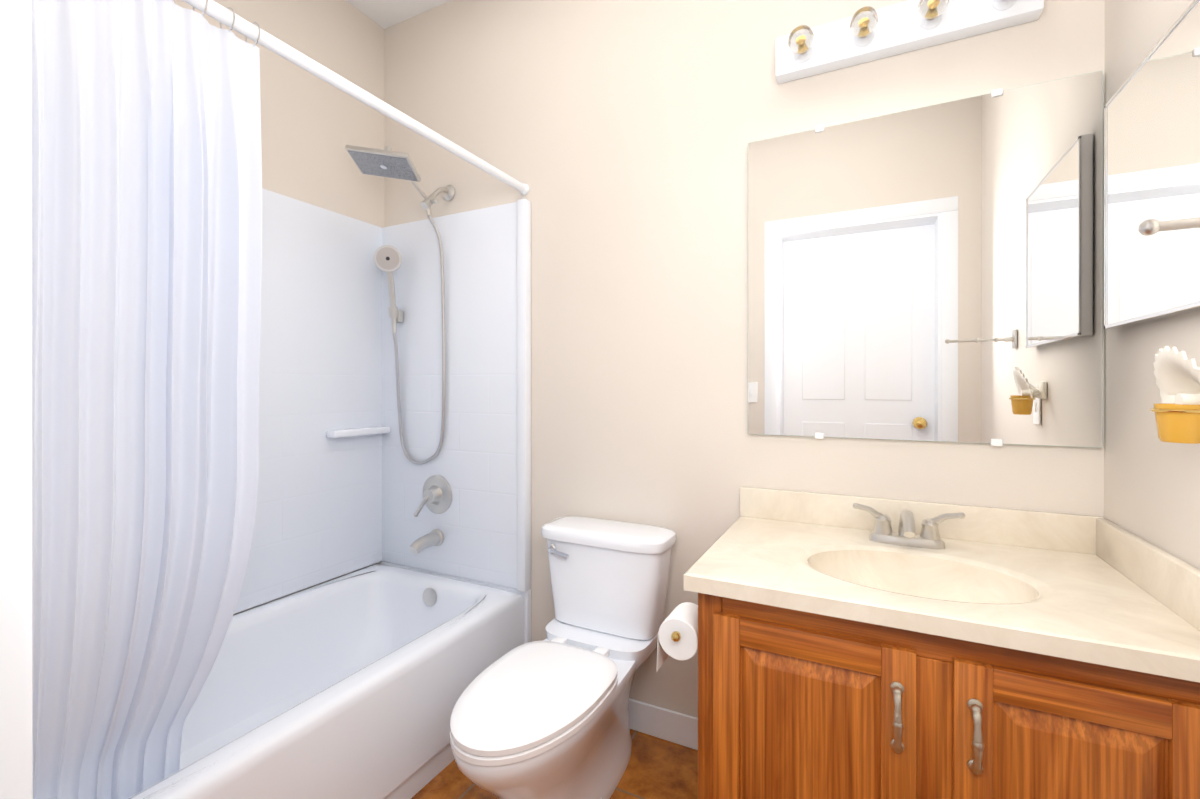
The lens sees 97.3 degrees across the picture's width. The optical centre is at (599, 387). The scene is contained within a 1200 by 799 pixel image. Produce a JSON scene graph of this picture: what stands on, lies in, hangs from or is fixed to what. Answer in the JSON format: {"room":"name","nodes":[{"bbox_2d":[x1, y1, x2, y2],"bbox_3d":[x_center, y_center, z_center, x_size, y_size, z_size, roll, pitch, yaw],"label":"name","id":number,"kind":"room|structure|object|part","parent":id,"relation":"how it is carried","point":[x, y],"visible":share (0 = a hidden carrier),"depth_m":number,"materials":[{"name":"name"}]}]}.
{"room":"bathroom","nodes":[
{"label":"bathroom","id":0,"kind":"room"},
{"bbox_2d":[174,0,383,614],"bbox_3d":[-1.344,-0.210,1.633,0.100,2.720,1.780,0,0,27],"label":"wall","id":1,"kind":"structure","parent":0,"point":[312,126],"depth_m":2.04,"materials":[{"name":"paint"}]},
{"bbox_2d":[234,188,530,643],"bbox_3d":[-0.940,0.229,1.464,0.772,1.842,1.516,0,0,27],"label":"shower surround","id":2,"kind":"structure","parent":1,"relation":"attached to","point":[342,478],"depth_m":2.04,"materials":[{"name":"white plastic"}]},
{"bbox_2d":[409,529,443,554],"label":"faucet","id":3,"kind":"object","parent":2,"relation":"attached to","point":[436,537],"depth_m":2.07,"materials":[{"name":"silver metal"}]},
{"bbox_2d":[414,475,451,516],"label":"shower valve","id":4,"kind":"object","parent":2,"relation":"attached to","point":[437,495],"depth_m":2.11,"materials":[{"name":"silver metal"}]},
{"bbox_2d":[346,0,450,28],"bbox_3d":[-0.302,-1.619,0.938,2.585,0.100,2.080,0,0,27],"label":"ceiling","id":5,"kind":"structure","parent":0,"point":[384,14],"depth_m":2.19,"materials":[{"name":"paint"}]},
{"bbox_2d":[411,729,697,798],"bbox_3d":[-0.302,1.200,0.942,2.585,0.100,2.080,0,0,27],"label":"floor","id":6,"kind":"structure","parent":0,"point":[657,768],"depth_m":1.55,"materials":[{"name":"tile"}]},
{"bbox_2d":[129,564,523,798],"bbox_3d":[-0.946,0.950,1.468,0.758,0.400,1.460,0,0,27],"label":"bathtub","id":7,"kind":"object","parent":6,"relation":"on","point":[353,685],"visible":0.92,"depth_m":1.60,"materials":[{"name":"white ceramic"}]},
{"bbox_2d":[450,516,676,798],"bbox_3d":[-0.104,0.798,1.451,0.434,0.703,0.768,0,0,27],"label":"toilet","id":8,"kind":"object","parent":6,"relation":"on","point":[547,717],"visible":0.98,"depth_m":1.44,"materials":[{"name":"white ceramic"}]},
{"bbox_2d":[656,486,1199,798],"bbox_3d":[0.639,0.723,1.192,0.924,0.854,0.581,0,0,27],"label":"bathroom vanity","id":9,"kind":"object","parent":6,"relation":"on","point":[851,647],"visible":1,"depth_m":0.99,"materials":[{"name":"brown wood"}]},
{"bbox_3d":[0.397,0.745,1.019,0.368,0.541,0.054,0,0,27],"label":"door","id":10,"kind":"part","parent":9,"relation":"part of","materials":[{"name":"brown wood"}]},
{"bbox_2d":[684,486,1199,682],"bbox_3d":[0.679,0.410,1.178,0.841,0.216,0.568,0,0,27],"label":"countertop","id":11,"kind":"structure","parent":9,"relation":"on","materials":[{"name":"stone"}]},
{"bbox_2d":[853,503,964,548],"bbox_3d":[0.747,0.343,1.284,0.241,0.094,0.151,0,0,27],"label":"faucet","id":12,"kind":"object","parent":11,"relation":"on","point":[882,537],"depth_m":1.30,"materials":[{"name":"silver metal"}]},
{"bbox_3d":[0.759,0.745,0.837,0.331,0.541,0.054,0,0,27],"label":"door","id":13,"kind":"part","parent":9,"relation":"part of","materials":[{"name":"brown wood"}]},
{"bbox_2d":[384,0,1104,717],"bbox_3d":[0.143,-0.211,1.824,2.385,2.720,0.100,0,0,27],"label":"wall","id":14,"kind":"structure","parent":0,"point":[616,136],"depth_m":1.74,"materials":[{"name":"paint"}]},
{"bbox_2d":[182,0,528,194],"bbox_3d":[-0.624,-0.742,1.303,0.042,0.042,1.516,0,0,27],"label":"curtain rod","id":15,"kind":"object","parent":14,"relation":"attached to","point":[224,16],"visible":1,"depth_m":1.27,"materials":[{"name":"white metal"}]},
{"bbox_2d":[32,0,261,798],"bbox_3d":[-0.862,0.045,0.975,0.207,1.611,0.378,0,0,27],"label":"shower curtain","id":16,"kind":"object","parent":15,"relation":"hanging from","point":[146,222],"visible":0.92,"depth_m":0.94,"materials":[{"name":"white fabric"}]},
{"bbox_2d":[345,145,454,464],"bbox_3d":[-0.774,-0.279,1.999,0.356,1.188,0.410,0,0,27],"label":"shower fixture","id":17,"kind":"object","parent":14,"relation":"attached to","point":[387,161],"visible":1,"depth_m":2.10,"materials":[{"name":"silver metal"}]},
{"bbox_2d":[628,698,697,749],"bbox_3d":[-0.251,1.100,1.117,0.791,0.100,1.516,0,0,27],"label":"baseboard","id":18,"kind":"structure","parent":14,"relation":"attached to","point":[666,724],"depth_m":1.72,"materials":[{"name":"white wood"}]},
{"bbox_2d":[775,0,1043,83],"bbox_3d":[0.768,-0.956,1.366,0.612,0.112,0.149,0,0,27],"label":"sconce","id":19,"kind":"object","parent":14,"relation":"attached to","point":[865,34],"visible":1,"depth_m":1.39,"materials":[{"name":"white metal"}]},
{"bbox_2d":[748,70,1102,447],"bbox_3d":[0.811,-0.300,1.419,0.811,0.892,0.018,0,0,27],"label":"vanity mirror","id":20,"kind":"object","parent":14,"relation":"attached to","point":[930,273],"visible":1,"depth_m":1.38,"materials":[{"name":"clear mirror"}]},
{"bbox_2d":[1104,0,1199,569],"bbox_3d":[0.875,-0.209,0.515,0.100,2.720,1.780,0,0,27],"label":"wall","id":21,"kind":"structure","parent":0,"point":[1151,488],"depth_m":1.07,"materials":[{"name":"paint"}]},
{"bbox_2d":[1104,0,1199,328],"bbox_3d":[1.019,-0.377,0.947,0.027,0.495,0.489,0,0,27],"label":"medicine cabinet mirror","id":22,"kind":"object","parent":21,"relation":"attached to","point":[1152,138],"visible":1,"depth_m":0.97,"materials":[{"name":"mirror"}]},
{"bbox_2d":[1138,217,1199,235],"bbox_3d":[0.706,-0.179,0.544,0.224,0.070,0.040,0,0,27],"label":"towel rail","id":23,"kind":"object","parent":21,"relation":"attached to","point":[1149,227],"visible":1,"depth_m":0.58,"materials":[{"name":"silver metal"}]},
{"bbox_2d":[1150,346,1199,443],"bbox_3d":[0.923,0.010,0.826,0.089,0.152,0.166,0,0,27],"label":"holder","id":24,"kind":"object","parent":21,"relation":"attached to","point":[1176,374],"visible":1,"depth_m":0.82,"materials":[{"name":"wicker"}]},
{"bbox_3d":[-0.600,-0.209,0.351,2.385,2.720,0.160,0,0,27],"label":"wall","id":25,"kind":"structure","parent":0,"visible":0},
{"bbox_2d":[0,0,32,798],"bbox_3d":[-0.031,0.104,0.069,0.925,2.095,0.168,0,0,27],"label":"door frame","id":26,"kind":"structure","parent":25,"relation":"attached to","point":[16,694],"depth_m":0.30,"materials":[{"name":"white"}]}
]}

